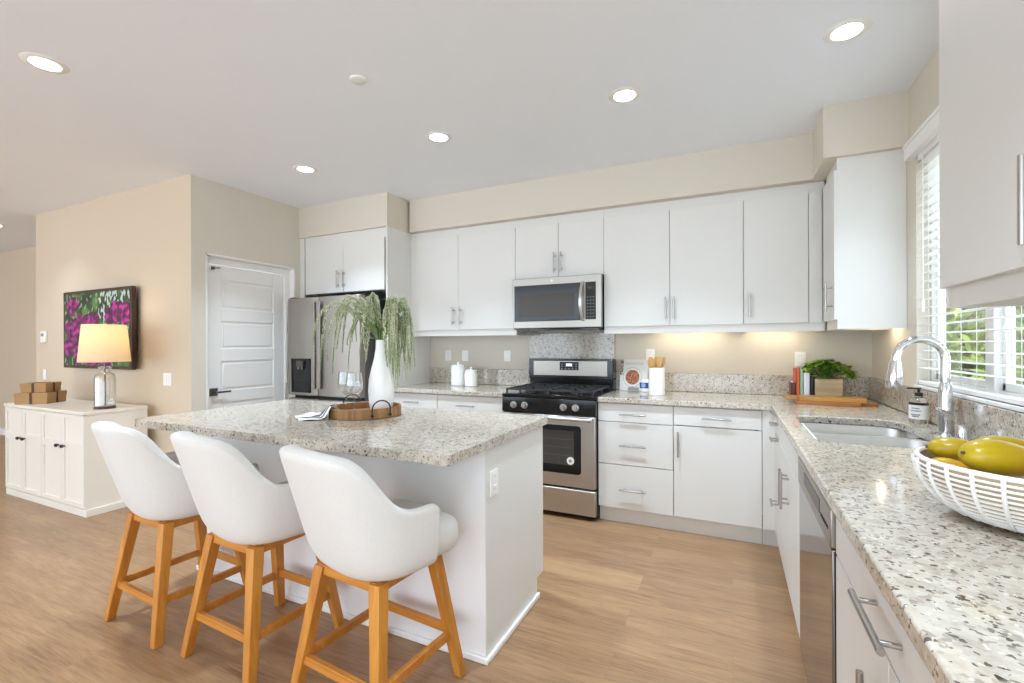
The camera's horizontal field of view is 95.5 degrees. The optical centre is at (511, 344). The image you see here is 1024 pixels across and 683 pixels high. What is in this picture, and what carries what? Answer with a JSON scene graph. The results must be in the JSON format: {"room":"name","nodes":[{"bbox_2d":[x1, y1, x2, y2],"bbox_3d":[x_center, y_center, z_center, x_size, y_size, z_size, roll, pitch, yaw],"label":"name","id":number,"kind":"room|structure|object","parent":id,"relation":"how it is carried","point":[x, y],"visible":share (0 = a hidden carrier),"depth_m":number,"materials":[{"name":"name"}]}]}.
{"room":"kitchen","nodes":[
{"label":"kitchen","id":0,"kind":"room"},
{"bbox_2d":[0,246,35,427],"bbox_3d":[-7.126,-0.020,6.748,5.350,2.690,0.120,0,0,25],"label":"wall","id":1,"kind":"structure","parent":0,"point":[17,267],"depth_m":6.67,"materials":[{"name":"paint"}]},
{"bbox_2d":[0,428,4,434],"bbox_3d":[-7.150,1.276,6.688,5.350,0.100,0.014,0,0,25],"label":"baseboard","id":2,"kind":"structure","parent":1,"relation":"attached to","point":[2,430],"depth_m":6.84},
{"bbox_2d":[36,174,191,452],"bbox_3d":[-3.666,-0.033,4.661,2.690,2.690,0.700,0,0,25],"label":"wall","id":3,"kind":"structure","parent":0,"point":[140,238],"depth_m":4.12,"materials":[{"name":"paint"}]},
{"bbox_2d":[40,331,46,342],"bbox_3d":[-4.856,-0.083,4.822,0.110,0.120,0.024,0,0,25],"label":"thermostat","id":4,"kind":"object","parent":3,"relation":"attached to","point":[43,334],"visible":1,"depth_m":4.80,"materials":[{"name":"white plastic"}]},
{"bbox_2d":[43,369,46,379],"bbox_3d":[-4.852,0.307,4.829,0.070,0.106,0.010,0,0,25],"label":"wall switch","id":5,"kind":"object","parent":3,"relation":"attached to","point":[44,370],"visible":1,"depth_m":4.82,"materials":[{"name":"white plastic"}]},
{"bbox_2d":[63,286,135,369],"bbox_3d":[-3.800,-0.146,4.294,1.193,0.727,0.076,0,0,25],"label":"framed picture","id":6,"kind":"object","parent":3,"relation":"attached to","point":[115,305],"visible":0.56,"depth_m":4.24},
{"bbox_2d":[163,373,171,385],"bbox_3d":[-2.894,0.289,3.904,0.113,0.106,0.010,0,0,25],"label":"wall switch","id":7,"kind":"object","parent":3,"relation":"attached to","point":[167,377],"visible":1,"depth_m":3.90,"materials":[{"name":"white plastic"}]},
{"bbox_2d":[191,175,317,410],"bbox_3d":[-2.279,-0.038,4.565,0.100,2.690,1.710,0,0,25],"label":"wall","id":8,"kind":"structure","parent":0,"point":[225,220],"depth_m":4.03,"materials":[{"name":"paint"}]},
{"bbox_2d":[208,264,287,408],"bbox_3d":[-2.417,0.303,4.310,0.087,1.996,0.774,0,0,25],"label":"door","id":9,"kind":"structure","parent":8,"relation":"in","point":[246,315],"depth_m":4.27,"materials":[{"name":"white wood"}]},
{"bbox_2d":[205,252,294,409],"bbox_3d":[-2.404,0.267,4.295,0.093,2.080,0.885,0,0,25],"label":"trim","id":10,"kind":"structure","parent":8,"relation":"attached to","point":[288,273],"depth_m":4.36,"materials":[{"name":"white wood"}]},
{"bbox_2d":[0,435,806,682],"bbox_3d":[-4.955,1.357,2.325,13.045,0.080,8.370,0,0,25],"label":"floor","id":11,"kind":"structure","parent":0,"point":[618,602],"depth_m":2.21,"materials":[{"name":"brown wood"}]},
{"bbox_2d":[4,398,147,517],"bbox_3d":[-3.767,0.912,3.990,1.381,0.800,0.453,0,0,25],"label":"sideboard","id":12,"kind":"object","parent":11,"relation":"on","point":[54,458],"visible":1,"depth_m":3.74,"materials":[{"name":"paint"}]},
{"bbox_2d":[14,390,66,404],"bbox_3d":[-4.191,0.465,4.141,0.244,0.098,0.244,0,0,-13],"label":"gift box","id":13,"kind":"object","parent":12,"relation":"on","point":[54,396],"visible":0.82,"depth_m":4.04,"materials":[{"name":"brown cardboard"}]},
{"bbox_2d":[20,382,61,392],"bbox_3d":[-4.192,0.375,4.141,0.194,0.082,0.194,0,0,-13],"label":"gift box","id":14,"kind":"object","parent":13,"relation":"on","point":[34,387],"visible":1,"depth_m":4.06,"materials":[{"name":"brown cardboard"}]},
{"bbox_2d":[96,376,108,404],"bbox_3d":[-3.428,0.386,3.892,0.055,0.250,0.070,0,0,25],"label":"block","id":15,"kind":"object","parent":12,"relation":"on","point":[99,379],"visible":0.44,"depth_m":3.86,"materials":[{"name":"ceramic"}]},
{"bbox_2d":[77,324,130,409],"bbox_3d":[-3.276,0.175,3.742,0.332,0.672,0.332,0,0,25],"label":"table lamp","id":16,"kind":"object","parent":12,"relation":"on","point":[104,343],"visible":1,"depth_m":3.64,"materials":[{"name":"beige fabric"}]},
{"bbox_2d":[93,366,115,406],"bbox_3d":[-3.275,0.332,3.742,0.136,0.319,0.136,0,0,25],"label":"glass bottle","id":17,"kind":"object","parent":16,"relation":"attached to","point":[103,405],"depth_m":3.74,"materials":[{"name":"clear glass"}]},
{"bbox_2d":[91,421,245,649],"bbox_3d":[-1.640,0.824,2.273,0.534,0.960,0.612,0,0,28],"label":"bar stool","id":18,"kind":"object","parent":11,"relation":"on","point":[151,482],"visible":0.74,"depth_m":2.06,"materials":[{"name":"white leather"},{"name":"honey wood"}]},
{"bbox_2d":[170,431,344,682],"bbox_3d":[-1.093,0.822,2.015,0.534,0.960,0.612,0,0,28],"label":"bar stool","id":19,"kind":"object","parent":11,"relation":"on","point":[248,513],"visible":0.87,"depth_m":1.81,"materials":[{"name":"white leather"},{"name":"honey wood"}]},
{"bbox_2d":[288,293,385,402],"bbox_3d":[-1.554,0.425,4.615,0.895,1.757,0.941,0,0,25],"label":"refrigerator","id":20,"kind":"object","parent":11,"relation":"on","point":[306,380],"visible":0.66,"depth_m":4.22,"materials":[{"name":"grey metal"}]},
{"bbox_2d":[196,426,542,664],"bbox_3d":[-0.829,0.863,2.579,1.920,0.876,0.646,0,0,25],"label":"kitchen island","id":21,"kind":"object","parent":11,"relation":"on","point":[495,563],"visible":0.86,"depth_m":2.06,"materials":[{"name":"white wood"}]},
{"bbox_2d":[134,399,547,465],"bbox_3d":[-0.908,0.406,2.480,1.983,0.038,0.982,0,0,25],"label":"island countertop","id":22,"kind":"structure","parent":21,"relation":"on","point":[440,437],"depth_m":2.17,"materials":[{"name":"stone"}]},
{"bbox_2d":[329,394,400,419],"bbox_3d":[-0.808,0.337,2.572,0.381,0.100,0.381,0,0,7],"label":"round tray","id":23,"kind":"object","parent":22,"relation":"on","point":[360,410],"visible":0.94,"depth_m":2.43,"materials":[{"name":"brown wood"}]},
{"bbox_2d":[295,403,338,420],"bbox_3d":[-1.039,0.352,2.482,0.202,0.072,0.242,0,0,-32],"label":"napkin","id":24,"kind":"object","parent":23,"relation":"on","point":[311,415],"visible":0.97,"depth_m":2.46,"materials":[{"name":"fabric"}]},
{"bbox_2d":[345,373,362,402],"bbox_3d":[-0.842,0.261,2.482,0.092,0.222,0.092,0,0,25],"label":"wine glass","id":25,"kind":"object","parent":23,"relation":"on","point":[346,373],"visible":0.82,"depth_m":2.47,"materials":[{"name":"clear glass"}]},
{"bbox_2d":[368,340,393,408],"bbox_3d":[-0.724,0.172,2.576,0.140,0.398,0.140,0,0,25],"label":"bottle vase","id":26,"kind":"object","parent":23,"relation":"on","point":[381,381],"visible":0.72,"depth_m":2.53,"materials":[{"name":"ceramic"}]},
{"bbox_2d":[313,292,414,387],"bbox_3d":[-0.809,-0.024,2.576,0.484,0.532,0.416,0,0,-32],"label":"arrangement","id":27,"kind":"object","parent":26,"relation":"in","point":[392,324],"visible":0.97,"depth_m":2.53,"materials":[{"name":"green plant"}]},
{"bbox_2d":[490,468,497,496],"bbox_3d":[-0.074,0.578,1.955,0.009,0.106,0.070,0,0,25],"label":"wall outlet","id":28,"kind":"object","parent":21,"relation":"attached to","point":[494,473],"visible":1,"depth_m":1.95,"materials":[{"name":"white plastic"}]},
{"bbox_2d":[493,471,496,480],"bbox_3d":[-0.071,0.552,1.953,0.002,0.034,0.034,0,0,25],"label":"socket","id":29,"kind":"object","parent":28,"relation":"attached to","point":[494,472],"depth_m":1.95,"materials":[{"name":"white plastic"}]},
{"bbox_2d":[493,484,496,493],"bbox_3d":[-0.071,0.604,1.953,0.002,0.034,0.034,0,0,25],"label":"socket","id":30,"kind":"object","parent":28,"relation":"attached to","point":[494,485],"depth_m":1.95,"materials":[{"name":"white plastic"}]},
{"bbox_2d":[279,444,465,682],"bbox_3d":[-0.515,0.820,1.731,0.534,0.960,0.612,0,0,30],"label":"bar stool","id":31,"kind":"object","parent":11,"relation":"on","point":[364,539],"visible":1,"depth_m":1.54,"materials":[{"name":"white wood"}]},
{"bbox_2d":[386,226,430,386],"bbox_3d":[-0.994,0.110,4.532,0.017,2.384,0.668,0,0,25],"label":"panel","id":32,"kind":"object","parent":11,"relation":"on","point":[398,242],"visible":0.29,"depth_m":4.45,"materials":[{"name":"white wood"}]},
{"bbox_2d":[394,392,438,408],"bbox_3d":[-0.753,0.864,4.414,0.512,0.874,0.678,0,0,25],"label":"drawer","id":33,"kind":"object","parent":11,"relation":"on","point":[419,400],"visible":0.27,"depth_m":4.12,"materials":[{"name":"white wood"}]},
{"bbox_2d":[437,394,503,412],"bbox_3d":[-0.227,0.862,4.166,0.646,0.874,0.678,0,0,25],"label":"base cabinet","id":34,"kind":"object","parent":11,"relation":"on","point":[449,402],"visible":0.2,"depth_m":3.89,"materials":[{"name":"white wood"}]},
{"bbox_2d":[394,382,513,396],"bbox_3d":[-0.460,0.405,4.273,1.164,0.038,0.646,0,0,25],"label":"countertop","id":35,"kind":"structure","parent":34,"relation":"on","point":[485,390],"depth_m":4.10,"materials":[{"name":"stone"}]},
{"bbox_2d":[451,362,464,385],"bbox_3d":[-0.515,0.272,4.446,0.136,0.228,0.136,0,0,25],"label":"canister","id":36,"kind":"object","parent":35,"relation":"on","point":[457,370],"visible":0.98,"depth_m":4.39,"materials":[{"name":"white ceramic"}]},
{"bbox_2d":[465,367,476,386],"bbox_3d":[-0.383,0.294,4.351,0.120,0.183,0.120,0,0,25],"label":"canister","id":37,"kind":"object","parent":35,"relation":"on","point":[470,374],"visible":1,"depth_m":4.30,"materials":[{"name":"white ceramic"}]},
{"bbox_2d":[502,358,615,518],"bbox_3d":[0.398,0.709,3.823,0.766,1.175,0.719,0,0,25],"label":"gas range","id":38,"kind":"object","parent":11,"relation":"on","point":[567,391],"visible":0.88,"depth_m":3.51,"materials":[{"name":"silver metal"}]},
{"bbox_2d":[502,387,613,400],"bbox_3d":[0.390,0.393,3.809,0.766,0.027,0.580,0,0,25],"label":"cooktop","id":39,"kind":"object","parent":38,"relation":"in","point":[528,395],"depth_m":3.59,"materials":[{"name":"black metal"}]},
{"bbox_2d":[598,402,673,529],"bbox_3d":[1.001,0.857,3.586,0.526,0.874,0.678,0,0,25],"label":"base cabinet","id":40,"kind":"object","parent":11,"relation":"on","point":[636,441],"visible":0.97,"depth_m":3.32,"materials":[{"name":"white wood"}]},
{"bbox_2d":[674,406,761,543],"bbox_3d":[1.483,0.855,3.358,0.539,0.874,0.678,0,0,25],"label":"base cabinet","id":41,"kind":"object","parent":11,"relation":"on","point":[718,451],"visible":0.96,"depth_m":3.09,"materials":[{"name":"white wood"}]},
{"bbox_2d":[762,410,777,546],"bbox_3d":[1.659,0.856,2.944,0.130,0.872,0.128,0,0,25],"label":"cabinet filler","id":42,"kind":"object","parent":11,"relation":"on","point":[768,447],"visible":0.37,"depth_m":2.96,"materials":[{"name":"white wood"}]},
{"bbox_2d":[769,417,779,550],"bbox_3d":[1.847,0.854,2.634,0.680,0.874,0.268,0,0,25],"label":"base cabinet","id":43,"kind":"object","parent":11,"relation":"on","point":[776,423],"visible":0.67,"depth_m":2.76,"materials":[{"name":"white wood"}]},
{"bbox_2d":[798,456,836,682],"bbox_3d":[1.256,0.859,1.383,0.624,0.868,0.658,0,0,25],"label":"dishwasher","id":44,"kind":"object","parent":11,"relation":"on","point":[818,554],"visible":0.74,"depth_m":1.45,"materials":[{"name":"grey metal"}]},
{"bbox_2d":[778,423,925,636],"bbox_3d":[1.594,0.855,2.097,0.680,0.874,0.915,0,0,25],"label":"base cabinet","id":45,"kind":"object","parent":11,"relation":"on","point":[788,484],"visible":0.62,"depth_m":2.15,"materials":[{"name":"white wood"}]},
{"bbox_2d":[836,518,935,682],"bbox_3d":[0.922,0.858,0.674,0.680,0.874,0.900,0,0,25],"label":"base cabinet","id":46,"kind":"object","parent":11,"relation":"on","point":[872,645],"visible":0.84,"depth_m":0.92,"materials":[{"name":"white wood"}]},
{"bbox_3d":[0.548,0.859,-0.119,0.680,0.874,0.850,0,0,25],"label":"base cabinet","id":47,"kind":"object","parent":11,"relation":"on","visible":0},
{"bbox_2d":[598,389,1023,682],"bbox_3d":[0.778,0.367,1.673,1.754,0.103,4.290,0,0,25],"label":"countertop","id":48,"kind":"structure","parent":47,"relation":"on","point":[953,581],"depth_m":0.90,"materials":[{"name":"stone"}]},
{"bbox_2d":[619,360,647,390],"bbox_3d":[1.021,0.254,3.898,0.225,0.260,0.073,0,0,25],"label":"cookbook","id":49,"kind":"object","parent":48,"relation":"on","point":[631,371],"visible":0.89,"depth_m":3.89,"materials":[{"name":"white paper"}]},
{"bbox_2d":[640,378,647,391],"bbox_3d":[1.081,0.326,3.786,0.080,0.107,0.082,0,0,25],"label":"jar","id":50,"kind":"object","parent":48,"relation":"on","point":[643,381],"visible":0.84,"depth_m":3.75,"materials":[{"name":"white ceramic"}]},
{"bbox_2d":[648,367,664,395],"bbox_3d":[1.098,0.276,3.530,0.120,0.208,0.120,0,0,25],"label":"utensil crock","id":51,"kind":"object","parent":48,"relation":"on","point":[656,376],"visible":0.96,"depth_m":3.48,"materials":[{"name":"white ceramic"}]},
{"bbox_2d":[648,357,654,367],"bbox_3d":[1.067,0.229,3.546,0.064,0.276,0.014,0,0,12],"label":"wooden spoon","id":52,"kind":"object","parent":51,"relation":"in","point":[651,363],"visible":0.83,"depth_m":3.54,"materials":[{"name":"brown wood"}]},
{"bbox_2d":[656,357,662,367],"bbox_3d":[1.112,0.227,3.508,0.051,0.277,0.011,0,0,35],"label":"wooden spatula","id":53,"kind":"object","parent":51,"relation":"in","point":[659,360],"visible":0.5,"depth_m":3.50,"materials":[{"name":"brown wood"}]},
{"bbox_2d":[789,381,795,394],"bbox_3d":[1.994,0.319,3.311,0.026,0.115,0.150,0,0,25],"label":"book","id":54,"kind":"object","parent":48,"relation":"on","point":[792,385],"visible":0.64,"depth_m":3.25,"materials":[{"name":"brown paper"}]},
{"bbox_2d":[793,367,799,394],"bbox_3d":[2.015,0.269,3.296,0.022,0.215,0.180,0,0,25],"label":"book","id":55,"kind":"object","parent":48,"relation":"on","point":[796,371],"visible":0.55,"depth_m":3.22,"materials":[{"name":"orange paper"}]},
{"bbox_2d":[800,369,802,394],"bbox_3d":[2.034,0.274,3.287,0.018,0.205,0.180,0,0,25],"label":"book","id":56,"kind":"object","parent":48,"relation":"on","point":[801,370],"visible":0.39,"depth_m":3.21,"materials":[{"name":"green paper"}]},
{"bbox_2d":[803,372,809,394],"bbox_3d":[2.060,0.284,3.275,0.037,0.185,0.180,0,0,25],"label":"book","id":57,"kind":"object","parent":48,"relation":"on","point":[806,376],"visible":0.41,"depth_m":3.19,"materials":[{"name":"white paper"}]},
{"bbox_2d":[810,373,813,394],"bbox_3d":[2.090,0.286,3.266,0.023,0.180,0.170,0,0,25],"label":"book","id":58,"kind":"object","parent":48,"relation":"on","point":[811,377],"visible":0.38,"depth_m":3.19,"materials":[{"name":"black paper"}]},
{"bbox_2d":[801,358,859,395],"bbox_3d":[2.180,0.233,3.199,0.381,0.283,0.268,0,0,25],"label":"potted plant","id":59,"kind":"object","parent":48,"relation":"on","point":[826,384],"visible":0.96,"depth_m":3.15,"materials":[{"name":"green plant"}]},
{"bbox_2d":[795,399,878,406],"bbox_3d":[2.038,0.365,2.931,0.430,0.022,0.180,0,0,32],"label":"cutting board","id":60,"kind":"object","parent":48,"relation":"on","point":[825,403],"visible":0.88,"depth_m":2.86,"materials":[{"name":"brown wood"}]},
{"bbox_2d":[783,395,867,402],"bbox_3d":[1.996,0.343,2.984,0.440,0.022,0.150,0,0,29],"label":"cutting board","id":61,"kind":"object","parent":60,"relation":"on","point":[799,397],"visible":1,"depth_m":2.93,"materials":[{"name":"brown wood"}]},
{"bbox_2d":[803,423,928,448],"bbox_3d":[1.571,0.506,2.073,0.483,0.177,0.784,0,0,25],"label":"sink","id":62,"kind":"object","parent":48,"relation":"in","point":[835,433],"visible":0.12,"depth_m":2.19,"materials":[{"name":"metal"}]},
{"bbox_2d":[907,387,928,423],"bbox_3d":[1.961,0.291,2.243,0.076,0.170,0.075,0,0,-20],"label":"soap bottle","id":63,"kind":"object","parent":48,"relation":"on","point":[918,406],"visible":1,"depth_m":2.22,"materials":[{"name":"clear glass"}]},
{"bbox_2d":[884,336,956,435],"bbox_3d":[1.740,0.169,1.980,0.237,0.417,0.108,0,0,25],"label":"kitchen faucet","id":64,"kind":"object","parent":48,"relation":"on","point":[946,414],"visible":1,"depth_m":1.96,"materials":[{"name":"silver metal"}]},
{"bbox_2d":[911,446,1023,532],"bbox_3d":[1.105,0.315,0.985,0.392,0.130,0.395,0,0,18],"label":"fruit bowl","id":65,"kind":"object","parent":48,"relation":"on","point":[996,500],"visible":0.81,"depth_m":0.94,"materials":[{"name":"ceramic"}]},
{"bbox_2d":[925,437,968,459],"bbox_3d":[1.048,0.246,1.099,0.108,0.052,0.058,0,0,25],"label":"mango","id":66,"kind":"object","parent":65,"relation":"in","point":[945,447],"visible":0.52,"depth_m":1.09,"materials":[{"name":"yellow plant"}]},
{"bbox_2d":[932,457,976,470],"bbox_3d":[0.993,0.280,1.052,0.049,0.045,0.094,0,0,-34],"label":"mango","id":67,"kind":"object","parent":65,"relation":"in","point":[950,461],"visible":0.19,"depth_m":1.04,"materials":[{"name":"yellow plant"}]},
{"bbox_2d":[958,439,1023,475],"bbox_3d":[1.022,0.234,0.967,0.172,0.075,0.079,0,0,5],"label":"mango","id":68,"kind":"object","parent":65,"relation":"in","point":[999,457],"visible":0.95,"depth_m":0.94,"materials":[{"name":"yellow plant"}]},
{"bbox_2d":[975,436,1023,445],"bbox_3d":[1.113,0.238,1.049,0.134,0.064,0.069,0,0,25],"label":"mango","id":69,"kind":"object","parent":65,"relation":"in","point":[1018,441],"visible":0.19,"depth_m":1.04,"materials":[{"name":"yellow plant"}]},
{"bbox_2d":[0,0,938,252],"bbox_3d":[-4.965,-1.433,2.325,13.045,0.120,8.370,0,0,25],"label":"ceiling","id":70,"kind":"structure","parent":0,"point":[238,94],"depth_m":2.49,"materials":[{"name":"paint"}]},
{"bbox_2d":[19,52,69,73],"bbox_3d":[-2.293,-1.380,2.286,0.180,0.006,0.180,0,0,25],"label":"recessed light","id":71,"kind":"object","parent":70,"relation":"in","point":[39,61],"visible":1,"depth_m":2.28,"materials":[{"name":"white plastic"}]},
{"bbox_2d":[293,165,317,172],"bbox_3d":[-1.627,-1.383,3.663,0.180,0.006,0.180,0,0,25],"label":"recessed light","id":72,"kind":"object","parent":70,"relation":"in","point":[301,168],"visible":1,"depth_m":3.65,"materials":[{"name":"white plastic"}]},
{"bbox_2d":[349,75,365,84],"bbox_3d":[-0.805,-1.384,2.432,0.084,0.010,0.084,0,0,25],"label":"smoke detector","id":73,"kind":"object","parent":70,"relation":"attached to","point":[356,79],"visible":1,"depth_m":2.42,"materials":[{"name":"white plastic"}]},
{"bbox_2d":[425,131,451,142],"bbox_3d":[-0.489,-1.387,3.109,0.180,0.006,0.180,0,0,25],"label":"recessed light","id":74,"kind":"object","parent":70,"relation":"in","point":[433,136],"visible":1,"depth_m":3.10,"materials":[{"name":"white plastic"}]},
{"bbox_2d":[608,86,640,103],"bbox_3d":[0.629,-1.391,2.598,0.180,0.006,0.180,0,0,25],"label":"recessed light","id":75,"kind":"object","parent":70,"relation":"in","point":[622,95],"visible":1,"depth_m":2.59,"materials":[{"name":"white plastic"}]},
{"bbox_2d":[822,17,871,43],"bbox_3d":[1.489,-1.395,2.070,0.180,0.006,0.180,0,0,25],"label":"recessed light","id":76,"kind":"object","parent":70,"relation":"in","point":[849,29],"visible":1,"depth_m":2.06,"materials":[{"name":"white plastic"}]},
{"bbox_2d":[298,90,908,238],"bbox_3d":[0.153,-1.240,3.937,4.845,0.305,0.765,0,0,25],"label":"soffit","id":77,"kind":"structure","parent":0,"point":[787,161],"depth_m":3.51,"materials":[{"name":"paint"}]},
{"bbox_2d":[305,227,385,298],"bbox_3d":[-1.490,-0.793,4.745,1.050,0.574,0.703,0,0,25],"label":"upper cabinet","id":78,"kind":"object","parent":77,"relation":"attached to","point":[349,263],"visible":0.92,"depth_m":4.45,"materials":[{"name":"white wood"}]},
{"bbox_2d":[300,238,305,297],"bbox_3d":[-2.116,0.114,4.721,0.059,2.384,0.020,0,0,25],"label":"panel","id":79,"kind":"object","parent":78,"relation":"attached to","point":[302,241],"visible":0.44,"depth_m":4.71,"materials":[{"name":"white wood"}]},
{"bbox_2d":[383,299,871,514],"bbox_3d":[0.283,-0.048,4.389,5.005,2.690,0.160,0,0,25],"label":"wall","id":80,"kind":"structure","parent":0,"point":[752,353],"depth_m":3.69,"materials":[{"name":"paint"}]},
{"bbox_2d":[445,350,450,360],"bbox_3d":[-0.650,0.108,4.736,0.070,0.106,0.009,0,0,25],"label":"wall outlet","id":81,"kind":"object","parent":80,"relation":"attached to","point":[447,352],"visible":1,"depth_m":4.73,"materials":[{"name":"white plastic"}]},
{"bbox_2d":[462,350,467,360],"bbox_3d":[-0.469,0.108,4.650,0.070,0.106,0.010,0,0,25],"label":"wall switch","id":82,"kind":"object","parent":80,"relation":"attached to","point":[464,352],"visible":1,"depth_m":4.65,"materials":[{"name":"white plastic"}]},
{"bbox_2d":[411,221,529,336],"bbox_3d":[-0.421,-0.584,4.426,1.132,1.000,0.368,0,0,25],"label":"upper cabinet","id":83,"kind":"object","parent":80,"relation":"attached to","point":[462,279],"visible":0.87,"depth_m":4.28,"materials":[{"name":"white wood"}]},
{"bbox_2d":[430,368,528,385],"bbox_3d":[-0.342,0.310,4.585,1.112,0.150,0.019,0,0,25],"label":"backsplash","id":84,"kind":"structure","parent":80,"relation":"attached to","point":[439,375],"depth_m":4.50,"materials":[{"name":"stone"}]},
{"bbox_2d":[504,350,510,361],"bbox_3d":[-0.044,0.106,4.450,0.070,0.106,0.009,0,0,25],"label":"wall outlet","id":85,"kind":"object","parent":80,"relation":"attached to","point":[507,353],"visible":1,"depth_m":4.45,"materials":[{"name":"white plastic"}]},
{"bbox_2d":[515,210,603,278],"bbox_3d":[0.443,-0.827,4.018,0.780,0.522,0.368,0,0,25],"label":"upper cabinet","id":86,"kind":"object","parent":80,"relation":"attached to","point":[567,244],"visible":0.8,"depth_m":3.87,"materials":[{"name":"white wood"}]},
{"bbox_2d":[513,274,603,331],"bbox_3d":[0.426,-0.343,3.979,0.774,0.438,0.448,0,0,25],"label":"microwave","id":87,"kind":"object","parent":86,"relation":"attached to","point":[575,302],"visible":1,"depth_m":3.81,"materials":[{"name":"silver metal"}]},
{"bbox_2d":[529,332,614,382],"bbox_3d":[0.525,0.143,4.175,0.801,0.504,0.019,0,0,25],"label":"backsplash","id":88,"kind":"structure","parent":80,"relation":"attached to","point":[588,345],"depth_m":4.16,"materials":[{"name":"stone"}]},
{"bbox_2d":[646,349,654,359],"bbox_3d":[1.154,0.089,3.884,0.070,0.106,0.009,0,0,25],"label":"wall outlet","id":89,"kind":"object","parent":80,"relation":"attached to","point":[649,352],"visible":0.75,"depth_m":3.88,"materials":[{"name":"white plastic"}]},
{"bbox_2d":[604,192,743,334],"bbox_3d":[1.248,-0.591,3.638,1.001,1.000,0.368,0,0,25],"label":"upper cabinet","id":90,"kind":"object","parent":80,"relation":"attached to","point":[675,266],"visible":1,"depth_m":3.49,"materials":[{"name":"white wood"}]},
{"bbox_2d":[616,372,868,398],"bbox_3d":[1.690,0.302,3.625,1.770,0.150,0.019,0,0,25],"label":"backsplash","id":91,"kind":"structure","parent":80,"relation":"attached to","point":[681,382],"depth_m":3.58,"materials":[{"name":"stone"}]},
{"bbox_2d":[743,181,824,332],"bbox_3d":[1.921,-0.593,3.321,0.486,1.000,0.368,0,0,25],"label":"upper cabinet","id":92,"kind":"object","parent":80,"relation":"attached to","point":[783,281],"visible":0.97,"depth_m":3.19,"materials":[{"name":"white wood"}]},
{"bbox_2d":[795,352,805,365],"bbox_3d":[2.124,0.105,3.426,0.070,0.106,0.009,0,0,25],"label":"wall outlet","id":93,"kind":"object","parent":80,"relation":"attached to","point":[800,357],"visible":0.95,"depth_m":3.42,"materials":[{"name":"white plastic"}]},
{"bbox_2d":[872,47,1021,439],"bbox_3d":[0.866,-0.050,-0.425,0.160,2.690,8.370,0,0,25],"label":"wall","id":94,"kind":"structure","parent":0,"point":[924,92],"depth_m":2.46,"materials":[{"name":"paint"}]},
{"bbox_2d":[823,149,906,330],"bbox_3d":[2.101,-0.594,2.828,0.377,1.000,0.353,0,0,25],"label":"upper cabinet","id":95,"kind":"object","parent":94,"relation":"attached to","point":[865,195],"visible":0.98,"depth_m":2.67,"materials":[{"name":"white wood"}]},
{"bbox_2d":[869,377,1023,439],"bbox_3d":[1.584,0.303,1.304,0.019,0.150,4.309,0,0,25],"label":"backsplash","id":96,"kind":"structure","parent":94,"relation":"attached to","point":[982,420],"depth_m":1.88,"materials":[{"name":"stone"}]},
{"bbox_2d":[914,184,1023,412],"bbox_3d":[1.858,-0.397,1.746,0.127,1.244,1.545,0,0,25],"label":"window","id":97,"kind":"structure","parent":94,"relation":"in","point":[997,385],"depth_m":1.84,"materials":[{"name":"white plastic"}]},
{"bbox_2d":[902,106,1023,406],"bbox_3d":[1.825,-0.435,1.778,0.093,1.288,1.645,0,0,25],"label":"window blind","id":98,"kind":"object","parent":97,"relation":"attached to","point":[924,143],"visible":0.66,"depth_m":2.28,"materials":[{"name":"white plastic"}]},
{"bbox_2d":[939,0,1023,307],"bbox_3d":[1.118,-0.596,0.765,0.393,0.988,1.062,0,0,25],"label":"upper cabinet","id":99,"kind":"object","parent":94,"relation":"attached to","point":[981,42],"visible":1,"depth_m":1.09,"materials":[{"name":"white wood"}]},
{"label":"outside","id":100,"kind":"structure","parent":0,"visible":0},
{"bbox_3d":[19.174,1.424,4.220,28.935,0.100,36.000,0,0,25],"label":"ground","id":101,"kind":"structure","parent":100,"visible":0},
{"bbox_2d":[946,306,1023,384],"bbox_3d":[4.649,-0.462,4.774,2.579,3.793,2.540,0,0,25],"label":"tree","id":102,"kind":"object","parent":101,"relation":"on","point":[965,336],"visible":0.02,"depth_m":4.33,"materials":[{"name":"green plant"}]},
{"bbox_2d":[946,307,1023,382],"bbox_3d":[6.547,0.473,5.900,4.200,1.900,0.060,0,0,25],"label":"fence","id":103,"kind":"object","parent":101,"relation":"on","point":[1019,311],"visible":0.02,"depth_m":6.07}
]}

